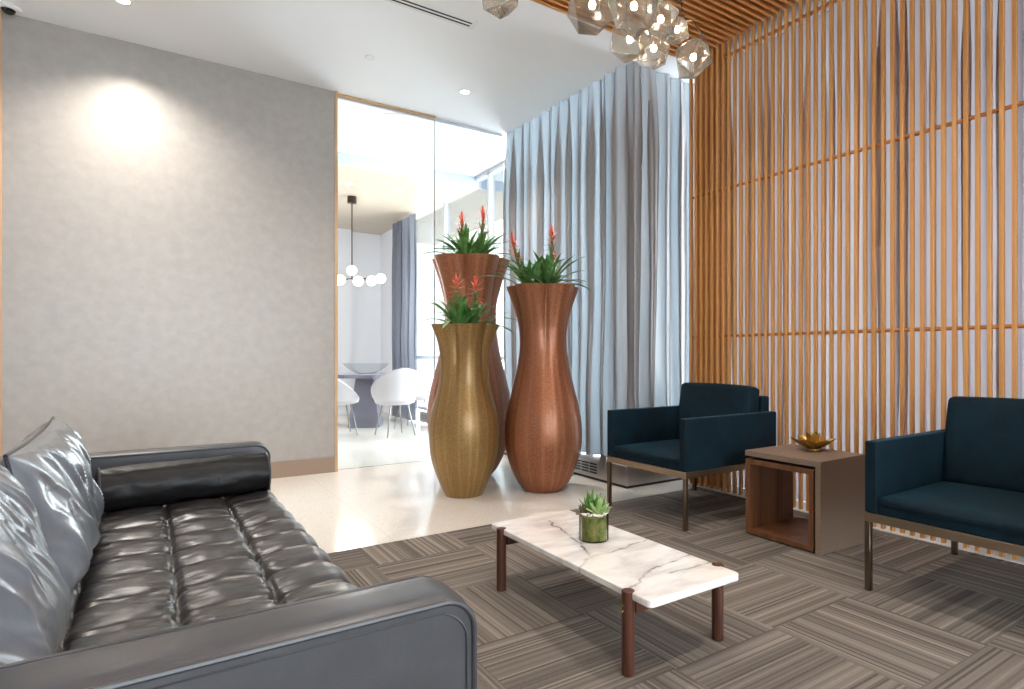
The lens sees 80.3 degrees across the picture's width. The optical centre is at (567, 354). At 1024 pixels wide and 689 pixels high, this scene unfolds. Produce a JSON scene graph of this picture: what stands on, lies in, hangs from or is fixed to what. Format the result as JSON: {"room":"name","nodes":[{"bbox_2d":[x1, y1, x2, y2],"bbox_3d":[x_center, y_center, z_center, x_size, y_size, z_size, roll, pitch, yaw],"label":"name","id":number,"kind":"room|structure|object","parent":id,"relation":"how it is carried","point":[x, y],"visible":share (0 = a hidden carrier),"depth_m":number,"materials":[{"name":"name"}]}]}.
{"room":"lobby","nodes":[
{"label":"lobby","id":0,"kind":"room"},
{"bbox_2d":[2,12,334,461],"bbox_3d":[-2.929,-0.701,4.674,2.123,3.158,0.140,0,0,-35],"label":"wall","id":1,"kind":"structure","parent":0,"point":[168,218],"depth_m":4.50,"materials":[{"name":"beige paint"}]},
{"bbox_2d":[0,11,1,456],"bbox_3d":[-3.810,-0.635,4.062,0.022,3.290,0.170,0,0,-35],"label":"trim","id":2,"kind":"structure","parent":1,"relation":"attached to","point":[0,11],"depth_m":4.00,"materials":[{"name":"brown wood"}]},
{"bbox_2d":[271,457,334,478],"bbox_3d":[-2.926,0.944,4.669,2.123,0.132,0.152,0,0,-35],"label":"baseboard","id":3,"kind":"structure","parent":1,"relation":"attached to","point":[281,469],"depth_m":5.06,"materials":[{"name":"brown wood"}]},
{"bbox_2d":[335,91,337,471],"bbox_3d":[-2.048,-0.635,5.287,0.023,3.290,0.170,0,0,-35],"label":"trim","id":4,"kind":"structure","parent":1,"relation":"attached to","point":[336,92],"depth_m":5.22,"materials":[{"name":"brown wood"}]},
{"bbox_2d":[338,93,435,118],"bbox_3d":[-1.664,-2.273,5.554,0.914,0.014,0.100,0,0,-35],"label":"trim","id":5,"kind":"structure","parent":1,"relation":"attached to","point":[339,95],"depth_m":5.51,"materials":[{"name":"brown wood"}]},
{"bbox_2d":[338,97,501,136],"bbox_3d":[-1.361,-2.266,5.765,1.652,0.028,0.024,0,0,-35],"label":"trim","id":6,"kind":"structure","parent":1,"relation":"attached to","point":[339,98],"depth_m":5.81,"materials":[{"name":"white"}]},
{"bbox_2d":[351,232,380,405],"bbox_3d":[-5.097,-0.570,9.695,5.100,3.160,0.140,0,0,-35],"label":"wall","id":7,"kind":"structure","parent":0,"point":[365,298],"depth_m":10.68,"materials":[{"name":"white paint"}]},
{"bbox_2d":[338,228,350,414],"bbox_3d":[-3.865,-0.570,10.357,0.240,3.160,0.180,0,0,-35],"label":"wall","id":8,"kind":"structure","parent":7,"relation":"attached to","point":[344,235],"depth_m":10.29,"materials":[{"name":"white paint"}]},
{"bbox_2d":[381,229,416,417],"bbox_3d":[-2.901,-0.570,10.285,0.140,3.160,1.400,0,0,-35],"label":"wall","id":9,"kind":"structure","parent":0,"point":[386,238],"depth_m":10.55,"materials":[{"name":"white paint"}]},
{"bbox_2d":[416,162,504,410],"bbox_3d":[-0.958,-0.720,7.482,0.070,3.120,5.470,0,0,-35],"label":"window","id":10,"kind":"structure","parent":9,"relation":"in","point":[489,194],"depth_m":8.72,"materials":[{"name":"white"}]},
{"bbox_2d":[0,0,800,176],"bbox_3d":[-1.022,-2.380,2.696,7.800,0.200,8.505,0,0,-35],"label":"ceiling","id":11,"kind":"structure","parent":0,"point":[515,67],"depth_m":4.49,"materials":[{"name":"white paint"}]},
{"bbox_2d":[0,1,22,15],"bbox_3d":[-3.672,-2.257,3.963,0.140,0.046,0.140,0,0,-35],"label":"dome camera","id":12,"kind":"object","parent":11,"relation":"attached to","point":[7,8],"visible":1,"depth_m":3.94,"materials":[{"name":"white plastic"}]},
{"bbox_2d":[115,0,132,5],"bbox_3d":[-2.862,-2.278,3.884,0.104,0.004,0.104,0,0,-35],"label":"recessed light","id":13,"kind":"object","parent":11,"relation":"in","point":[123,2],"visible":1,"depth_m":3.90,"materials":[{"name":"white plastic"}]},
{"bbox_2d":[365,55,374,60],"bbox_3d":[-1.518,-2.277,4.632,0.072,0.006,0.072,0,0,-35],"label":"sprinkler cover","id":14,"kind":"object","parent":11,"relation":"attached to","point":[368,57],"visible":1,"depth_m":4.63,"materials":[{"name":"white plastic"}]},
{"bbox_2d":[381,113,408,123],"bbox_3d":[-1.665,-2.277,5.809,0.260,0.006,0.260,0,0,-35],"label":"recessed light","id":15,"kind":"object","parent":11,"relation":"attached to","point":[397,118],"visible":0.98,"depth_m":5.81,"materials":[{"name":"white"}]},
{"bbox_2d":[384,0,479,29],"bbox_3d":[-1.157,-2.277,3.824,1.265,0.006,0.116,0,0,-35],"label":"ceiling vent","id":16,"kind":"object","parent":11,"relation":"in","point":[415,5],"visible":1,"depth_m":4.01,"materials":[{"name":"white plastic"}]},
{"bbox_2d":[459,89,470,94],"bbox_3d":[-0.892,-2.278,5.233,0.104,0.004,0.104,0,0,-35],"label":"recessed light","id":17,"kind":"object","parent":11,"relation":"in","point":[464,91],"visible":1,"depth_m":5.22,"materials":[{"name":"white plastic"}]},
{"bbox_2d":[482,0,711,78],"bbox_3d":[0.278,-1.909,3.127,1.382,0.744,0.599,0,0,-35],"label":"chandelier","id":18,"kind":"object","parent":11,"relation":"hanging from","point":[500,11],"visible":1,"depth_m":3.29,"materials":[{"name":"clear glass"}]},
{"bbox_2d":[693,41,700,53],"bbox_3d":[0.734,-1.740,3.422,0.046,0.074,0.017,0,0,-4],"label":"socket","id":19,"kind":"object","parent":18,"relation":"attached to","point":[699,42],"depth_m":3.42,"materials":[{"name":"brown metal"}]},
{"bbox_2d":[503,61,693,455],"bbox_3d":[0.233,-0.730,5.637,0.868,3.120,1.967,0,0,-35],"label":"curtain","id":20,"kind":"object","parent":11,"relation":"hanging from","point":[607,166],"visible":0.66,"depth_m":4.98,"materials":[{"name":"blue fabric"}]},
{"bbox_2d":[731,45,756,387],"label":"curtain","id":21,"kind":"object","parent":11,"relation":"hanging from","point":[755,45],"depth_m":4.56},
{"bbox_2d":[762,36,776,445],"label":"curtain","id":22,"kind":"object","parent":11,"relation":"hanging from","point":[769,39],"depth_m":4.37,"materials":[{"name":"grey fabric"}]},
{"bbox_2d":[782,33,783,444],"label":"curtain","id":23,"kind":"object","parent":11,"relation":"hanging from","point":[783,33],"depth_m":4.26,"materials":[{"name":"grey fabric"}]},
{"bbox_2d":[789,27,790,443],"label":"curtain","id":24,"kind":"object","parent":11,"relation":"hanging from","point":[789,27],"depth_m":4.21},
{"bbox_2d":[796,26,797,444],"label":"curtain","id":25,"kind":"object","parent":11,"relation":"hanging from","point":[796,26],"depth_m":4.20,"materials":[{"name":"grey fabric"}]},
{"bbox_2d":[803,21,805,435],"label":"curtain","id":26,"kind":"object","parent":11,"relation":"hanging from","point":[804,24],"depth_m":4.09,"materials":[{"name":"grey fabric"}]},
{"bbox_2d":[811,15,812,432],"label":"curtain","id":27,"kind":"object","parent":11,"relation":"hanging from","point":[812,15],"depth_m":4.07,"materials":[{"name":"grey fabric"}]},
{"bbox_2d":[818,14,820,435],"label":"curtain","id":28,"kind":"object","parent":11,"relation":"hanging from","point":[819,16],"depth_m":4.06,"materials":[{"name":"grey fabric"}]},
{"bbox_2d":[826,11,828,439],"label":"curtain","id":29,"kind":"object","parent":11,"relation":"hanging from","point":[827,13],"depth_m":4.04,"materials":[{"name":"grey fabric"}]},
{"bbox_2d":[834,4,836,449],"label":"curtain","id":30,"kind":"object","parent":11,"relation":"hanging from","point":[835,6],"depth_m":3.95,"materials":[{"name":"grey fabric"}]},
{"bbox_2d":[842,2,844,450],"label":"curtain","id":31,"kind":"object","parent":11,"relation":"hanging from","point":[843,3],"depth_m":3.91,"materials":[{"name":"grey fabric"}]},
{"bbox_2d":[850,0,853,452],"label":"curtain","id":32,"kind":"object","parent":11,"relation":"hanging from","point":[851,1],"depth_m":3.88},
{"bbox_2d":[859,0,862,453],"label":"curtain","id":33,"kind":"object","parent":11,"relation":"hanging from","point":[860,1],"depth_m":3.79,"materials":[{"name":"grey fabric"}]},
{"bbox_2d":[868,0,871,439],"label":"curtain","id":34,"kind":"object","parent":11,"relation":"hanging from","point":[869,1],"depth_m":3.77,"materials":[{"name":"grey fabric"}]},
{"bbox_2d":[895,0,899,435],"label":"curtain","id":35,"kind":"object","parent":11,"relation":"hanging from","point":[897,2],"depth_m":3.65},
{"bbox_2d":[905,0,909,434],"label":"curtain","id":36,"kind":"object","parent":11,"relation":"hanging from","point":[907,2],"depth_m":3.55,"materials":[{"name":"grey fabric"}]},
{"bbox_2d":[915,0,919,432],"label":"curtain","id":37,"kind":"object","parent":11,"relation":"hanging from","point":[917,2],"depth_m":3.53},
{"bbox_2d":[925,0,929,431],"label":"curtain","id":38,"kind":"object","parent":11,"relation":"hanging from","point":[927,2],"depth_m":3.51,"materials":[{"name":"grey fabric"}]},
{"bbox_2d":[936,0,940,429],"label":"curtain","id":39,"kind":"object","parent":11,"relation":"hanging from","point":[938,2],"depth_m":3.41,"materials":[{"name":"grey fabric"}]},
{"bbox_2d":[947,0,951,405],"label":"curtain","id":40,"kind":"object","parent":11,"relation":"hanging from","point":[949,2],"depth_m":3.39,"materials":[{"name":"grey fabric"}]},
{"bbox_2d":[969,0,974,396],"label":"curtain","id":41,"kind":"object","parent":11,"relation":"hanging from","point":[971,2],"depth_m":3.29,"materials":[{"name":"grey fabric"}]},
{"bbox_2d":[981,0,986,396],"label":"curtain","id":42,"kind":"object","parent":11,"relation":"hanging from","point":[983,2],"depth_m":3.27,"materials":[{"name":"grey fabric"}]},
{"bbox_2d":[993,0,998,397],"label":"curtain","id":43,"kind":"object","parent":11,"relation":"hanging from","point":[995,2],"depth_m":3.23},
{"bbox_2d":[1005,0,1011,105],"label":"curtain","id":44,"kind":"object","parent":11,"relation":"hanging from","point":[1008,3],"depth_m":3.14,"materials":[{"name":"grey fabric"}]},
{"bbox_2d":[1005,109,1011,323],"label":"curtain","id":45,"kind":"object","parent":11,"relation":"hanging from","point":[1008,197],"depth_m":3.15,"materials":[{"name":"grey fabric"}]},
{"bbox_2d":[1005,329,1011,397],"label":"curtain","id":46,"kind":"object","parent":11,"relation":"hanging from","point":[1008,332],"depth_m":3.15,"materials":[{"name":"grey fabric"}]},
{"bbox_2d":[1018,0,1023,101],"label":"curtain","id":47,"kind":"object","parent":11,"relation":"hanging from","point":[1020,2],"depth_m":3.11,"materials":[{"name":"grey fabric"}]},
{"bbox_2d":[1018,106,1023,398],"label":"curtain","id":48,"kind":"object","parent":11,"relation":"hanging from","point":[1020,109],"depth_m":3.13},
{"bbox_2d":[338,164,476,234],"bbox_3d":[-4.635,-2.315,7.891,7.800,0.330,4.150,0,0,-35],"label":"ceiling","id":49,"kind":"structure","parent":0,"point":[378,206],"depth_m":8.19,"materials":[{"name":"white paint"}]},
{"bbox_2d":[338,195,385,285],"bbox_3d":[-2.877,-1.536,8.200,0.746,1.228,0.336,0,0,0],"label":"globe chandelier","id":50,"kind":"object","parent":49,"relation":"hanging from","point":[351,270],"visible":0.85,"depth_m":8.18,"materials":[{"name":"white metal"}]},
{"bbox_2d":[392,213,415,419],"bbox_3d":[-2.598,-0.575,9.511,0.126,3.130,0.967,0,0,-35],"label":"curtain","id":51,"kind":"object","parent":49,"relation":"hanging from","point":[404,231],"visible":0.79,"depth_m":9.37,"materials":[{"name":"fabric"}]},
{"bbox_2d":[338,152,478,187],"bbox_3d":[-3.445,-2.212,6.180,7.800,0.135,0.020,0,0,-35],"label":"trim","id":52,"kind":"structure","parent":49,"relation":"attached to","point":[352,160],"depth_m":7.21,"materials":[{"name":"white"}]},
{"bbox_2d":[271,409,804,552],"bbox_3d":[-1.423,1.070,3.273,7.800,0.120,15.400,0,0,-35],"label":"floor","id":53,"kind":"structure","parent":0,"point":[355,507],"depth_m":4.31,"materials":[{"name":"beige tile"}]},
{"bbox_2d":[338,379,358,434],"bbox_3d":[-2.921,0.585,7.636,0.540,0.853,0.578,0,0,-34],"label":"dining chair","id":54,"kind":"object","parent":53,"relation":"on","point":[346,395],"visible":0.34,"depth_m":7.46,"materials":[{"name":"white plastic"}]},
{"bbox_2d":[338,373,385,427],"bbox_3d":[-2.876,0.637,8.600,0.998,0.745,0.998,0,0,35],"label":"dining table","id":55,"kind":"object","parent":53,"relation":"on","point":[366,411],"visible":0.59,"depth_m":8.43,"materials":[{"name":"grey paint"}]},
{"bbox_2d":[343,363,388,373],"bbox_3d":[-2.826,0.188,8.450,0.639,0.146,0.639,0,0,-35],"label":"glass bowl","id":56,"kind":"object","parent":55,"relation":"on","point":[352,369],"visible":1,"depth_m":8.52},
{"bbox_2d":[371,368,418,437],"bbox_3d":[-2.160,0.585,7.581,0.578,0.853,0.540,0,0,-41],"label":"dining chair","id":57,"kind":"object","parent":53,"relation":"on","point":[398,386],"visible":1,"depth_m":7.38,"materials":[{"name":"white plastic"}]},
{"bbox_2d":[394,366,433,428],"bbox_3d":[-2.137,0.585,8.414,0.540,0.853,0.578,0,0,14],"label":"dining chair","id":58,"kind":"object","parent":53,"relation":"on","point":[426,375],"visible":0.47,"depth_m":8.26,"materials":[{"name":"white plastic"}]},
{"bbox_2d":[420,411,426,422],"bbox_3d":[-1.287,0.913,7.777,0.154,0.150,3.000,0,0,-35],"label":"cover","id":59,"kind":"object","parent":53,"relation":"on","point":[423,414],"visible":0.17,"depth_m":8.84,"materials":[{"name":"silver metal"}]},
{"bbox_2d":[420,414,426,420],"bbox_3d":[-1.380,0.910,7.779,0.004,0.080,2.810,0,0,-35],"label":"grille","id":60,"kind":"object","parent":59,"relation":"attached to","point":[423,417],"depth_m":8.83,"materials":[{"name":"grey"}]},
{"bbox_2d":[429,323,499,498],"bbox_3d":[-0.754,0.397,4.376,0.505,1.227,0.506,0,0,-35],"label":"floor vase","id":61,"kind":"object","parent":53,"relation":"on","point":[463,422],"visible":1,"depth_m":4.21,"materials":[{"name":"gold metal"}]},
{"bbox_2d":[424,273,515,334],"bbox_3d":[-0.715,-0.373,4.428,0.778,0.438,0.666,0,0,-35],"label":"bromeliad","id":62,"kind":"object","parent":61,"relation":"on","point":[460,312],"visible":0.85,"depth_m":4.33,"materials":[{"name":"green plant"}]},
{"bbox_2d":[427,253,509,475],"bbox_3d":[-0.821,0.104,5.060,0.702,1.812,0.702,0,0,-19],"label":"floor vase","id":63,"kind":"object","parent":53,"relation":"on","point":[466,266],"visible":0.39,"depth_m":4.87,"materials":[{"name":"brown wood"}]},
{"bbox_2d":[421,205,515,255],"bbox_3d":[-0.780,-0.998,5.067,0.830,0.517,0.747,0,0,-35],"label":"bromeliad","id":64,"kind":"object","parent":63,"relation":"on","point":[464,245],"visible":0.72,"depth_m":4.99,"materials":[{"name":"green plant"}]},
{"bbox_2d":[434,121,503,372],"bbox_3d":[-0.978,-0.626,6.032,0.759,3.268,0.016,0,0,-35],"label":"window","id":65,"kind":"structure","parent":53,"relation":"on","point":[502,136],"depth_m":5.81,"materials":[{"name":"clear glass"}]},
{"bbox_2d":[504,283,581,492],"bbox_3d":[-0.185,0.249,4.550,0.585,1.522,0.585,0,0,16],"label":"floor vase","id":66,"kind":"object","parent":53,"relation":"on","point":[543,433],"visible":1,"depth_m":4.36,"materials":[{"name":"orange metal"}]},
{"bbox_2d":[480,224,590,291],"bbox_3d":[-0.260,-0.712,4.541,0.812,0.530,0.721,0,0,21],"label":"bromeliad","id":67,"kind":"object","parent":66,"relation":"on","point":[546,272],"visible":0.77,"depth_m":4.48,"materials":[{"name":"green plant"}]},
{"bbox_2d":[504,450,682,488],"bbox_3d":[0.282,0.892,5.620,1.030,0.237,1.955,0,0,-35],"label":"cover","id":68,"kind":"object","parent":53,"relation":"on","point":[594,467],"visible":0.16,"depth_m":4.72,"materials":[{"name":"silver metal"}]},
{"bbox_2d":[575,458,598,475],"bbox_3d":[0.142,0.912,4.966,0.006,0.105,0.360,0,0,-35],"label":"grille","id":69,"kind":"object","parent":68,"relation":"attached to","point":[585,466],"depth_m":4.93,"materials":[{"name":"black"}]},
{"bbox_2d":[327,487,1023,688],"bbox_3d":[0.408,1.007,-0.201,6.440,0.006,7.205,0,0,-35],"label":"carpet","id":70,"kind":"object","parent":53,"relation":"on","point":[932,617],"visible":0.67,"depth_m":2.35,"materials":[{"name":"carpet"}]},
{"bbox_2d":[0,441,476,688],"bbox_3d":[-1.197,0.703,1.689,0.973,0.602,2.270,0,0,-35],"label":"leather sofa","id":71,"kind":"object","parent":70,"relation":"on","point":[229,592],"visible":0.75,"depth_m":1.03,"materials":[{"name":"grey leather"}]},
{"bbox_2d":[0,465,70,664],"bbox_3d":[-0.970,0.385,0.981,0.234,0.389,0.588,0,0,-34],"label":"sofa cushion","id":72,"kind":"object","parent":71,"relation":"on","point":[35,600],"visible":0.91,"depth_m":0.96,"materials":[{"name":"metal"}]},
{"bbox_2d":[0,416,103,592],"bbox_3d":[-1.436,0.395,1.681,0.233,0.374,0.979,0,0,-36],"label":"sofa cushion","id":73,"kind":"object","parent":71,"relation":"on","point":[52,463],"visible":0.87,"depth_m":1.43,"materials":[{"name":"leather"}]},
{"bbox_2d":[94,452,270,512],"bbox_3d":[-1.514,0.500,2.407,0.605,0.172,0.171,0,0,-40],"label":"bolster cushion","id":74,"kind":"object","parent":71,"relation":"on","point":[176,481],"visible":0.89,"depth_m":2.34,"materials":[{"name":"leather"}]},
{"bbox_2d":[54,490,356,653],"bbox_3d":[-1.141,0.699,1.728,0.796,0.259,1.986,0,0,-35],"label":"seat cushion","id":75,"kind":"object","parent":71,"relation":"on","point":[151,569],"depth_m":1.64,"materials":[{"name":"leather"}]},
{"bbox_2d":[492,510,738,676],"bbox_3d":[0.122,0.872,2.359,0.462,0.264,1.034,0,0,-35],"label":"coffee table","id":76,"kind":"object","parent":70,"relation":"on","point":[647,574],"visible":0.94,"depth_m":2.14,"materials":[{"name":"white stone"}]},
{"bbox_2d":[575,488,610,542],"bbox_3d":[0.099,0.640,2.427,0.145,0.199,0.128,0,0,-3],"label":"succulent planter","id":77,"kind":"object","parent":76,"relation":"on","point":[594,514],"visible":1,"depth_m":2.39,"materials":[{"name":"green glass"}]},
{"bbox_2d":[607,382,775,530],"bbox_3d":[0.801,0.599,3.964,0.839,0.811,0.721,0,0,-35],"label":"armchair","id":78,"kind":"object","parent":70,"relation":"on","point":[712,426],"visible":0.96,"depth_m":3.85,"materials":[{"name":"teal fabric"}]},
{"bbox_2d":[613,439,679,463],"bbox_3d":[0.736,0.617,3.918,0.679,0.063,0.632,0,0,-35],"label":"seat cushion","id":79,"kind":"object","parent":78,"relation":"on","point":[643,451],"depth_m":3.83,"materials":[{"name":"teal fabric"}]},
{"bbox_2d":[675,382,759,438],"bbox_3d":[1.002,0.407,4.103,0.186,0.429,0.620,0,0,-35],"label":"cushion","id":80,"kind":"object","parent":78,"relation":"on","point":[696,399],"depth_m":4.05,"materials":[{"name":"teal fabric"}]},
{"bbox_2d":[745,444,864,555],"bbox_3d":[1.298,0.769,3.322,0.415,0.470,0.466,0,0,-35],"label":"side table","id":81,"kind":"object","parent":70,"relation":"on","point":[836,522],"visible":0.98,"depth_m":3.21,"materials":[{"name":"brown wood"}]},
{"bbox_2d":[790,432,835,450],"bbox_3d":[1.371,0.483,3.380,0.243,0.101,0.235,0,0,-35],"label":"bowl","id":82,"kind":"object","parent":81,"relation":"on","point":[811,441],"visible":1,"depth_m":3.35,"materials":[{"name":"gold metal"}]},
{"bbox_2d":[865,396,1023,590],"bbox_3d":[1.810,0.599,2.522,0.839,0.811,0.721,0,0,-35],"label":"armchair","id":83,"kind":"object","parent":70,"relation":"on","point":[963,481],"visible":1,"depth_m":2.62,"materials":[{"name":"teal fabric"}]},
{"bbox_2d":[878,481,1023,535],"bbox_3d":[1.744,0.617,2.477,0.679,0.063,0.632,0,0,-35],"label":"seat cushion","id":84,"kind":"object","parent":83,"relation":"on","point":[981,508],"depth_m":2.42,"materials":[{"name":"teal fabric"}]},
{"bbox_2d":[942,396,1023,492],"bbox_3d":[2.010,0.407,2.662,0.186,0.429,0.620,0,0,-35],"label":"cushion","id":85,"kind":"object","parent":83,"relation":"on","point":[983,437],"depth_m":2.73,"materials":[{"name":"teal fabric"}]},
{"bbox_2d":[688,483,1023,564],"bbox_3d":[2.073,1.004,3.232,0.215,0.012,3.740,0,0,-35],"label":"trim","id":86,"kind":"structure","parent":53,"relation":"on","point":[1008,557],"depth_m":3.29,"materials":[{"name":"white plastic"}]},
{"bbox_2d":[698,43,726,488],"bbox_3d":[1.095,-0.666,4.635,0.030,3.328,0.300,0,0,-35],"label":"trim","id":87,"kind":"structure","parent":86,"relation":"on","point":[725,43],"depth_m":4.58,"materials":[{"name":"brown wood"}]},
{"bbox_2d":[689,0,1023,559],"bbox_3d":[1.959,-0.665,3.276,0.037,3.350,3.506,0,0,-35],"label":"screen","id":88,"kind":"object","parent":86,"relation":"on","point":[1001,326],"visible":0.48,"depth_m":3.68,"materials":[{"name":"brown wood"}]},
{"bbox_2d":[877,0,880,438],"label":"curtain","id":89,"kind":"object","parent":88,"relation":"attached to","point":[878,1],"depth_m":3.69,"materials":[{"name":"grey fabric"}]},
{"bbox_2d":[886,0,889,437],"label":"curtain","id":90,"kind":"object","parent":88,"relation":"attached to","point":[887,1],"depth_m":3.67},
{"bbox_2d":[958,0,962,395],"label":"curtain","id":91,"kind":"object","parent":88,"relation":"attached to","point":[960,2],"depth_m":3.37,"materials":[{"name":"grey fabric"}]},
{"bbox_2d":[698,0,844,59],"bbox_3d":[0.823,-2.413,0.043,7.800,0.135,7.530,0,0,-35],"label":"ceiling","id":92,"kind":"structure","parent":0,"point":[804,1],"depth_m":4.27,"materials":[{"name":"brown wood"}]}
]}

